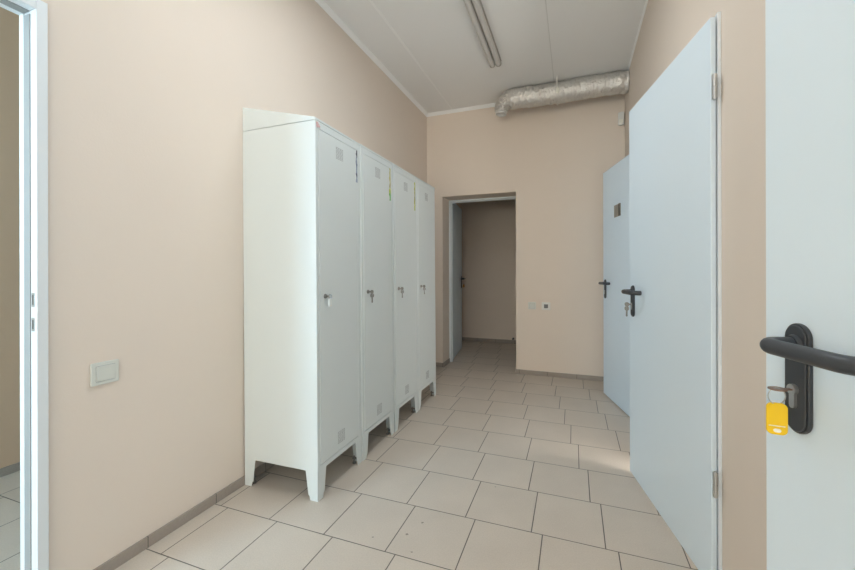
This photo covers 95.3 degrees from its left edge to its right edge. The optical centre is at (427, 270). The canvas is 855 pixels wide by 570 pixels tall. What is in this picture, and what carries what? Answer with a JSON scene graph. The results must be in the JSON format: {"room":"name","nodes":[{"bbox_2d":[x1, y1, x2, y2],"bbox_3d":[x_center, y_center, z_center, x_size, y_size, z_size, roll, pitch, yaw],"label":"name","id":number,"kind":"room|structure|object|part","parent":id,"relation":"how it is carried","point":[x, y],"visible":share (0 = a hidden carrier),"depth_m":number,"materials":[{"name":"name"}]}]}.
{"room":"locker room","nodes":[
{"label":"locker room","id":0,"kind":"room"},
{"bbox_2d":[0,7,19,468],"bbox_3d":[-2.645,-0.374,-0.022,1.384,3.100,8.100,0,0,21],"label":"wall","id":1,"kind":"structure","parent":0,"point":[9,21],"depth_m":2.25,"materials":[{"name":"beige paint"}]},
{"bbox_2d":[0,462,19,476],"bbox_3d":[-3.209,1.153,0.137,0.009,0.048,8.000,0,0,21],"label":"baseboard","id":2,"kind":"structure","parent":1,"relation":"attached to","point":[15,467],"depth_m":2.25,"materials":[{"name":"tile"}]},
{"bbox_2d":[41,0,426,569],"bbox_3d":[-1.656,-0.376,0.530,0.080,3.100,9.830,0,0,21],"label":"wall","id":3,"kind":"structure","parent":0,"point":[147,99],"depth_m":1.71,"materials":[{"name":"beige paint"}]},
{"bbox_2d":[0,0,48,569],"bbox_3d":[-1.507,0.129,0.916,0.094,2.088,0.931,0,0,21],"label":"trim","id":4,"kind":"structure","parent":3,"relation":"attached to","point":[33,14],"depth_m":1.32,"materials":[{"name":"white metal"}]},
{"bbox_3d":[-1.329,0.182,1.313,0.017,0.046,0.001,0,0,21],"label":"strike plate","id":5,"kind":"part","parent":4,"relation":"part of","materials":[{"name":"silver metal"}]},
{"bbox_3d":[-1.330,0.099,1.313,0.017,0.048,0.001,0,0,21],"label":"strike plate","id":6,"kind":"part","parent":4,"relation":"part of","materials":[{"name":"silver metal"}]},
{"bbox_2d":[90,359,118,386],"bbox_3d":[-1.241,0.393,1.500,0.014,0.086,0.096,0,0,21],"label":"light switch","id":7,"kind":"object","parent":3,"relation":"attached to","point":[104,372],"visible":1,"depth_m":1.49,"materials":[{"name":"white plastic"}]},
{"bbox_2d":[93,462,275,569],"bbox_3d":[-1.669,1.150,0.360,0.009,0.048,9.500,0,0,21],"label":"baseboard","id":8,"kind":"structure","parent":3,"relation":"attached to","point":[135,549],"depth_m":1.76,"materials":[{"name":"tile"}]},
{"bbox_2d":[315,0,427,116],"bbox_3d":[-1.667,-1.909,0.357,0.028,0.034,9.500,0,0,21],"label":"trim","id":9,"kind":"structure","parent":3,"relation":"attached to","point":[324,6],"depth_m":3.38,"materials":[{"name":"white"}]},
{"bbox_2d":[0,341,697,569],"bbox_3d":[-0.283,1.221,0.748,5.260,0.100,11.600,0,0,21],"label":"floor","id":10,"kind":"structure","parent":0,"point":[501,468],"depth_m":1.98,"materials":[{"name":"beige tile"}]},
{"bbox_2d":[243,107,361,501],"bbox_3d":[-0.703,0.138,2.259,0.486,2.070,0.446,0,0,20],"label":"locker","id":11,"kind":"object","parent":10,"relation":"on","point":[303,404],"visible":1,"depth_m":2.07,"materials":[{"name":"metal"}]},
{"bbox_3d":[-0.952,1.098,2.154,0.075,0.147,0.075,0,0,20],"label":"leg","id":12,"kind":"part","parent":11,"relation":"part of","materials":[{"name":"metal"}]},
{"bbox_3d":[-0.577,1.097,2.017,0.075,0.149,0.075,0,0,20],"label":"leg","id":13,"kind":"part","parent":11,"relation":"part of","materials":[{"name":"metal"}]},
{"bbox_2d":[327,294,331,306],"bbox_3d":[-0.510,0.154,2.030,0.026,0.064,0.028,0,0,-33],"label":"key","id":14,"kind":"object","parent":11,"relation":"attached to","point":[329,295],"visible":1,"depth_m":2.03,"materials":[{"name":"grey metal"}]},
{"bbox_3d":[-0.494,0.134,2.177,0.018,1.721,0.379,0,0,20],"label":"door","id":15,"kind":"part","parent":11,"relation":"part of","materials":[{"name":"metal"}]},
{"bbox_2d":[336,146,342,161],"bbox_3d":[-0.492,-0.649,2.175,0.002,0.074,0.072,0,0,20],"label":"vent","id":16,"kind":"object","parent":11,"relation":"attached to","point":[339,149],"depth_m":2.17,"materials":[{"name":"grey metal"}]},
{"bbox_2d":[338,427,344,444],"bbox_3d":[-0.480,0.921,2.172,0.002,0.074,0.072,0,0,20],"label":"vent","id":17,"kind":"object","parent":11,"relation":"attached to","point":[341,430],"depth_m":2.17,"materials":[{"name":"grey metal"}]},
{"bbox_3d":[-0.450,1.096,2.365,0.075,0.149,0.075,0,0,20],"label":"leg","id":18,"kind":"part","parent":11,"relation":"part of","materials":[{"name":"metal"}]},
{"bbox_2d":[359,143,393,460],"bbox_3d":[-0.542,0.137,2.680,0.486,2.070,0.446,0,0,21],"label":"locker","id":19,"kind":"object","parent":10,"relation":"on","point":[376,210],"visible":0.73,"depth_m":2.57,"materials":[{"name":"metal"}]},
{"bbox_3d":[-0.419,1.096,2.438,0.075,0.149,0.075,0,0,21],"label":"leg","id":20,"kind":"part","parent":19,"relation":"part of","materials":[{"name":"metal"}]},
{"bbox_2d":[369,290,373,302],"bbox_3d":[-0.353,0.162,2.447,0.033,0.081,0.016,0,0,2],"label":"key","id":21,"kind":"object","parent":19,"relation":"attached to","point":[371,291],"visible":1,"depth_m":2.45,"materials":[{"name":"grey metal"}]},
{"bbox_2d":[375,166,379,178],"bbox_3d":[-0.332,-0.650,2.595,0.002,0.074,0.072,0,0,21],"label":"vent","id":22,"kind":"object","parent":19,"relation":"attached to","point":[377,168],"depth_m":2.59,"materials":[{"name":"grey metal"}]},
{"bbox_2d":[377,402,381,415],"bbox_3d":[-0.321,0.921,2.592,0.002,0.074,0.072,0,0,21],"label":"vent","id":23,"kind":"object","parent":19,"relation":"attached to","point":[379,404],"depth_m":2.59,"materials":[{"name":"grey metal"}]},
{"bbox_3d":[-0.289,1.096,2.784,0.075,0.149,0.075,0,0,21],"label":"leg","id":24,"kind":"part","parent":19,"relation":"part of","materials":[{"name":"metal"}]},
{"bbox_2d":[392,163,417,431],"bbox_3d":[-0.381,0.137,3.111,0.486,2.070,0.446,0,0,21],"label":"locker","id":25,"kind":"object","parent":10,"relation":"on","point":[405,344],"visible":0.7,"depth_m":3.00,"materials":[{"name":"metal"}]},
{"bbox_3d":[-0.257,1.096,2.869,0.075,0.149,0.075,0,0,21],"label":"leg","id":26,"kind":"part","parent":25,"relation":"part of","materials":[{"name":"metal"}]},
{"bbox_2d":[405,383,408,394],"bbox_3d":[-0.159,0.921,3.023,0.002,0.074,0.072,0,0,21],"label":"vent","id":27,"kind":"object","parent":25,"relation":"attached to","point":[406,384],"depth_m":3.02,"materials":[{"name":"grey metal"}]},
{"bbox_3d":[-0.127,1.096,3.215,0.075,0.149,0.075,0,0,21],"label":"leg","id":28,"kind":"part","parent":25,"relation":"part of","materials":[{"name":"metal"}]},
{"bbox_2d":[416,177,435,410],"bbox_3d":[-0.222,0.137,3.535,0.486,2.070,0.446,0,0,21],"label":"locker","id":29,"kind":"object","parent":10,"relation":"on","point":[425,193],"visible":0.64,"depth_m":3.43,"materials":[{"name":"metal"}]},
{"bbox_3d":[-0.098,1.095,3.293,0.075,0.149,0.075,0,0,21],"label":"leg","id":30,"kind":"part","parent":29,"relation":"part of","materials":[{"name":"metal"}]},
{"bbox_3d":[0.032,1.095,3.639,0.075,0.149,0.075,0,0,21],"label":"leg","id":31,"kind":"part","parent":29,"relation":"part of","materials":[{"name":"metal"}]},
{"bbox_2d":[324,0,645,112],"bbox_3d":[-0.290,-1.979,0.748,5.260,0.100,11.600,0,0,21],"label":"ceiling","id":32,"kind":"structure","parent":0,"point":[588,37],"depth_m":3.29,"materials":[{"name":"white paint"}]},
{"bbox_2d":[369,0,452,109],"bbox_3d":[-1.365,-1.925,0.228,0.020,0.004,9.470,0,0,21],"label":"trim","id":33,"kind":"structure","parent":32,"relation":"attached to","point":[371,1],"depth_m":3.38,"materials":[{"name":"white"}]},
{"bbox_2d":[463,0,500,67],"bbox_3d":[0.402,-1.899,2.985,0.113,0.064,1.275,0,0,21],"label":"ceiling lamp","id":34,"kind":"object","parent":32,"relation":"attached to","point":[475,9],"visible":1,"depth_m":3.05,"materials":[{"name":"grey plastic"}]},
{"bbox_2d":[545,0,553,80],"bbox_3d":[-0.270,-1.929,-0.183,0.008,0.002,9.470,0,0,21],"label":"trim","id":35,"kind":"structure","parent":32,"relation":"attached to","point":[545,0],"depth_m":3.21,"materials":[{"name":"white"}]},
{"bbox_2d":[494,70,629,116],"bbox_3d":[1.329,-1.802,3.980,1.298,0.255,0.256,0,0,21],"label":"ventilation duct","id":36,"kind":"object","parent":32,"relation":"hanging from","point":[617,82],"visible":1,"depth_m":3.89,"materials":[{"name":"metal"}]},
{"bbox_2d":[456,199,515,339],"bbox_3d":[1.476,-0.383,5.443,5.060,3.100,1.570,0,0,21],"label":"wall","id":37,"kind":"structure","parent":0,"point":[488,227],"depth_m":6.36,"materials":[{"name":"beige paint"}]},
{"bbox_2d":[462,337,515,343],"bbox_3d":[1.557,1.138,5.366,2.660,0.058,1.460,0,0,21],"label":"baseboard","id":38,"kind":"structure","parent":37,"relation":"attached to","point":[463,338],"depth_m":6.34,"materials":[{"name":"tile"}]},
{"bbox_2d":[427,94,624,376],"bbox_3d":[1.078,-0.382,4.578,2.196,3.100,0.330,0,0,21],"label":"wall","id":39,"kind":"structure","parent":0,"point":[554,159],"depth_m":4.32,"materials":[{"name":"beige paint"}]},
{"bbox_2d":[453,203,465,358],"bbox_3d":[0.435,0.120,5.454,0.110,2.077,0.853,0,0,13],"label":"door","id":40,"kind":"structure","parent":39,"relation":"in","point":[457,211],"depth_m":5.45,"materials":[{"name":"white metal"}]},
{"bbox_2d":[427,103,495,116],"bbox_3d":[1.012,-1.915,4.410,2.196,0.034,0.028,0,0,21],"label":"trim","id":41,"kind":"structure","parent":39,"relation":"attached to","point":[490,104],"depth_m":4.63,"materials":[{"name":"white"}]},
{"bbox_2d":[449,196,515,361],"bbox_3d":[0.699,0.136,4.859,0.878,2.066,0.066,0,0,21],"label":"trim","id":42,"kind":"structure","parent":39,"relation":"attached to","point":[451,202],"depth_m":4.98,"materials":[{"name":"white metal"}]},
{"bbox_2d":[436,358,603,380],"bbox_3d":[1.068,1.144,4.542,2.178,0.048,0.271,0,0,21],"label":"baseboard","id":43,"kind":"structure","parent":39,"relation":"attached to","point":[517,371],"depth_m":4.28,"materials":[{"name":"tile"}]},
{"bbox_2d":[528,302,535,308],"bbox_3d":[1.170,0.392,4.360,0.084,0.082,0.014,0,0,21],"label":"light switch","id":44,"kind":"object","parent":39,"relation":"attached to","point":[531,305],"visible":1,"depth_m":4.36,"materials":[{"name":"white plastic"}]},
{"bbox_2d":[542,302,549,309],"bbox_3d":[1.311,0.394,4.309,0.092,0.086,0.011,0,0,21],"label":"wall control","id":45,"kind":"object","parent":39,"relation":"attached to","point":[545,305],"visible":1,"depth_m":4.30,"materials":[{"name":"white plastic"}]},
{"bbox_2d":[618,112,624,125],"bbox_3d":[2.003,-1.569,4.027,0.058,0.135,0.049,0,0,35],"label":"detector","id":46,"kind":"object","parent":39,"relation":"attached to","point":[621,115],"visible":1,"depth_m":4.01,"materials":[{"name":"white plastic"}]},
{"bbox_2d":[625,0,766,569],"bbox_3d":[0.484,-0.381,-0.273,0.100,3.100,9.830,0,0,21],"label":"wall","id":47,"kind":"structure","parent":0,"point":[667,26],"depth_m":1.26,"materials":[{"name":"beige paint"}]},
{"bbox_2d":[598,155,629,416],"bbox_3d":[1.601,0.118,3.260,0.110,2.077,0.870,0,0,6],"label":"door","id":48,"kind":"structure","parent":47,"relation":"in","point":[616,249],"depth_m":3.35,"materials":[{"name":"white metal"}]},
{"bbox_3d":[1.609,0.117,3.550,0.061,0.024,0.183,0,0,6],"label":"handle lever","id":49,"kind":"part","parent":48,"relation":"part of","materials":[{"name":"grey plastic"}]},
{"bbox_3d":[1.621,-0.514,3.326,0.003,0.104,0.148,0,0,6],"label":"sign plate","id":50,"kind":"part","parent":48,"relation":"part of","materials":[{"name":"grey"}]},
{"bbox_2d":[627,0,647,69],"bbox_3d":[0.370,-1.923,-0.407,0.013,0.015,9.500,0,0,21],"label":"trim","id":51,"kind":"structure","parent":47,"relation":"attached to","point":[646,2],"depth_m":3.15,"materials":[{"name":"white"}]},
{"bbox_2d":[621,17,717,569],"bbox_3d":[1.082,0.119,1.828,0.110,2.077,0.870,0,0,9],"label":"door","id":52,"kind":"structure","parent":47,"relation":"in","point":[672,291],"depth_m":1.67,"materials":[{"name":"white metal"}]},
{"bbox_2d":[625,302,630,316],"bbox_3d":[1.127,0.219,2.193,0.033,0.081,0.016,0,0,28],"label":"key","id":53,"kind":"object","parent":52,"relation":"attached to","point":[627,304],"visible":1,"depth_m":2.19,"materials":[{"name":"grey metal"}]},
{"bbox_3d":[1.106,0.118,2.117,0.061,0.024,0.183,0,0,9],"label":"handle lever","id":54,"kind":"part","parent":52,"relation":"part of","materials":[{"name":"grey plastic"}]},
{"bbox_3d":[1.153,0.172,2.190,0.010,0.176,0.046,0,0,9],"label":"handle plate","id":55,"kind":"part","parent":52,"relation":"part of","materials":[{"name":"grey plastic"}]},
{"bbox_2d":[715,11,721,569],"bbox_3d":[1.271,0.116,1.838,0.112,2.103,0.961,0,0,21],"label":"trim","id":56,"kind":"structure","parent":47,"relation":"attached to","point":[718,15],"depth_m":1.41,"materials":[{"name":"white metal"}]},
{"bbox_2d":[760,0,854,569],"bbox_3d":[0.545,0.120,0.269,0.110,2.077,0.870,0,0,6],"label":"door","id":57,"kind":"structure","parent":47,"relation":"in","point":[808,345],"depth_m":0.60,"materials":[{"name":"white metal"}]},
{"bbox_2d":[766,386,792,434],"bbox_3d":[0.568,0.226,0.628,0.037,0.076,0.023,0,0,6],"label":"key","id":58,"kind":"object","parent":57,"relation":"in","point":[776,413],"visible":1,"depth_m":0.63,"materials":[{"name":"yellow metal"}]},
{"bbox_3d":[0.594,0.173,0.625,0.010,0.176,0.046,0,0,6],"label":"handle plate","id":59,"kind":"part","parent":57,"relation":"part of","materials":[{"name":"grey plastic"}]},
{"bbox_3d":[0.551,0.119,0.550,0.061,0.024,0.183,0,0,6],"label":"handle lever","id":60,"kind":"part","parent":57,"relation":"part of","materials":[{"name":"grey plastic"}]}
]}

